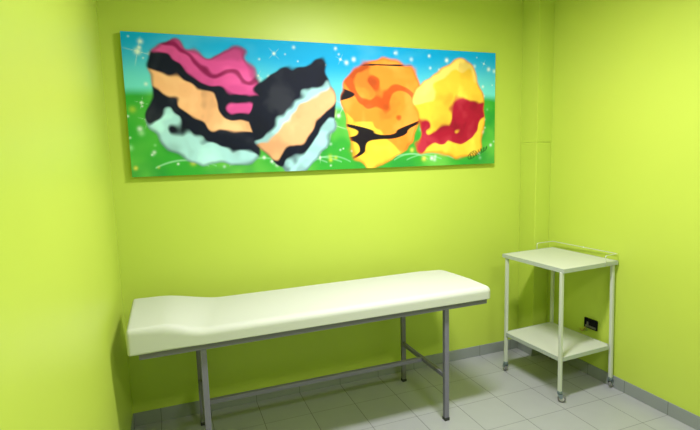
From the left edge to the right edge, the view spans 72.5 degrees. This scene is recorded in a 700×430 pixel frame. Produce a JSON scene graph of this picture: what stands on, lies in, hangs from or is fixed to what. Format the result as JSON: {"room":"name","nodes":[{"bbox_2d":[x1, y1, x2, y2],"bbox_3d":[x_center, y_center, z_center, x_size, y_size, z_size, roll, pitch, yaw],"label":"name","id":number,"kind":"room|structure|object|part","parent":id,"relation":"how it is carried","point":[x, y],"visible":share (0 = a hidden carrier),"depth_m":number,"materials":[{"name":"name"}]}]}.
{"room":"examination room","nodes":[
{"label":"examination room","id":0,"kind":"room"},
{"bbox_2d":[0,0,132,429],"bbox_3d":[-0.672,0.164,0.774,0.120,2.800,4.320,-4,8,-20],"label":"wall","id":1,"kind":"structure","parent":0,"point":[64,357],"depth_m":1.38,"materials":[{"name":"paint"}]},
{"bbox_2d":[131,414,134,429],"bbox_3d":[-0.595,1.500,1.018,0.008,0.085,4.192,-4,8,-20],"label":"baseboard","id":2,"kind":"structure","parent":1,"relation":"attached to","point":[133,419],"depth_m":2.89,"materials":[{"name":"grey tile"}]},
{"bbox_2d":[96,0,522,412],"bbox_3d":[0.033,-0.186,3.396,3.321,2.800,0.120,-4,8,-20],"label":"wall","id":3,"kind":"structure","parent":0,"point":[207,235],"depth_m":3.25,"materials":[{"name":"paint"}]},
{"bbox_2d":[120,31,495,176],"bbox_3d":[-0.096,-0.718,3.195,2.550,0.821,0.030,-4,8,-20],"label":"painting","id":4,"kind":"object","parent":3,"relation":"attached to","point":[196,105],"visible":1,"depth_m":3.09,"materials":[{"name":"paint"}]},
{"bbox_2d":[133,339,516,426],"bbox_3d":[0.028,1.172,3.481,2.941,0.085,0.008,-4,8,-20],"label":"baseboard","id":5,"kind":"structure","parent":3,"relation":"attached to","point":[191,408],"depth_m":3.36,"materials":[{"name":"grey tile"}]},
{"bbox_2d":[135,348,695,429],"bbox_3d":[0.842,1.484,1.571,3.321,0.100,4.440,-4,8,-20],"label":"floor","id":6,"kind":"structure","parent":0,"point":[483,395],"depth_m":3.11,"materials":[{"name":"grey tile"}]},
{"bbox_2d":[126,270,489,429],"bbox_3d":[-0.181,0.855,2.889,2.035,0.874,0.630,-4,8,-21],"label":"examination table","id":7,"kind":"object","parent":6,"relation":"on","point":[159,326],"visible":1,"depth_m":2.65,"materials":[{"name":"white leather"}]},
{"bbox_3d":[-0.922,0.949,2.933,0.030,0.693,0.027,-4,8,-21],"label":"leg","id":8,"kind":"part","parent":7,"relation":"part of","materials":[{"name":"grey paint"}]},
{"bbox_3d":[-0.720,1.009,2.413,0.030,0.693,0.027,-4,8,-21],"label":"leg","id":9,"kind":"part","parent":7,"relation":"part of","materials":[{"name":"grey paint"}]},
{"bbox_3d":[-0.178,0.491,2.808,2.035,0.132,0.554,-4,8,-21],"label":"mattress","id":10,"kind":"part","parent":7,"relation":"part of","materials":[{"name":"white leather"}]},
{"bbox_3d":[-0.078,0.601,2.616,1.979,0.029,0.025,-4,8,-21],"label":"rail","id":11,"kind":"part","parent":7,"relation":"part of","materials":[{"name":"grey metal"}]},
{"bbox_3d":[0.382,0.850,3.430,0.030,0.693,0.027,-4,8,-21],"label":"leg","id":12,"kind":"part","parent":7,"relation":"part of","materials":[{"name":"grey paint"}]},
{"bbox_3d":[0.584,0.910,2.911,0.030,0.693,0.027,-4,8,-21],"label":"leg","id":13,"kind":"part","parent":7,"relation":"part of","materials":[{"name":"grey paint"}]},
{"bbox_2d":[502,241,617,402],"bbox_3d":[1.471,0.711,3.393,0.518,0.944,0.572,-5,8,-23],"label":"trolley","id":14,"kind":"object","parent":6,"relation":"on","point":[560,343],"visible":1,"depth_m":3.29,"materials":[{"name":"white metal"}]},
{"bbox_3d":[1.155,0.706,3.525,0.021,0.801,0.021,-5,8,-23],"label":"leg","id":15,"kind":"part","parent":14,"relation":"part of","materials":[{"name":"white metal"}]},
{"bbox_3d":[1.567,0.672,3.703,0.021,0.801,0.021,-5,8,-23],"label":"leg","id":16,"kind":"part","parent":14,"relation":"part of","materials":[{"name":"white metal"}]},
{"bbox_3d":[1.352,0.759,3.064,0.032,0.801,0.021,-5,8,-23],"label":"leg","id":17,"kind":"part","parent":14,"relation":"part of","materials":[{"name":"white metal"}]},
{"bbox_3d":[1.600,0.268,3.395,0.165,0.070,0.562,-5,8,-23],"label":"guard rail","id":18,"kind":"part","parent":14,"relation":"part of","materials":[{"name":"metal"}]},
{"bbox_3d":[1.774,0.725,3.240,0.032,0.801,0.033,-5,8,-23],"label":"leg","id":19,"kind":"part","parent":14,"relation":"part of","materials":[{"name":"white metal"}]},
{"bbox_2d":[518,0,554,328],"bbox_3d":[1.460,-0.272,3.771,0.140,2.800,0.180,-4,8,-20],"label":"wall","id":20,"kind":"structure","parent":0,"point":[535,156],"depth_m":3.69,"materials":[{"name":"paint"}]},
{"bbox_2d":[517,342,532,355],"bbox_3d":[1.431,1.080,3.909,0.008,0.085,0.177,-4,8,-20],"label":"baseboard","id":21,"kind":"structure","parent":20,"relation":"attached to","point":[524,348],"depth_m":3.90,"materials":[{"name":"grey tile"}]},
{"bbox_2d":[533,349,541,355],"bbox_3d":[1.526,1.084,3.854,0.132,0.085,0.008,-4,8,-20],"label":"baseboard","id":22,"kind":"structure","parent":20,"relation":"attached to","point":[535,352],"depth_m":3.84,"materials":[{"name":"grey tile"}]},
{"bbox_2d":[546,0,699,416],"bbox_3d":[2.318,-0.060,1.895,0.120,2.800,4.320,-4,8,-20],"label":"wall","id":23,"kind":"structure","parent":0,"point":[625,158],"depth_m":3.06,"materials":[{"name":"paint"}]},
{"bbox_2d":[580,317,597,330],"bbox_3d":[1.722,0.800,3.455,0.023,0.109,0.148,-4,8,-20],"label":"wall socket","id":24,"kind":"object","parent":23,"relation":"attached to","point":[589,323],"visible":1,"depth_m":3.44,"materials":[{"name":"black plastic"}]},
{"bbox_2d":[563,358,699,429],"bbox_3d":[2.307,1.295,2.012,0.008,0.085,4.015,-4,8,-20],"label":"baseboard","id":25,"kind":"structure","parent":23,"relation":"attached to","point":[678,413],"depth_m":3.09,"materials":[{"name":"grey tile"}]}
]}

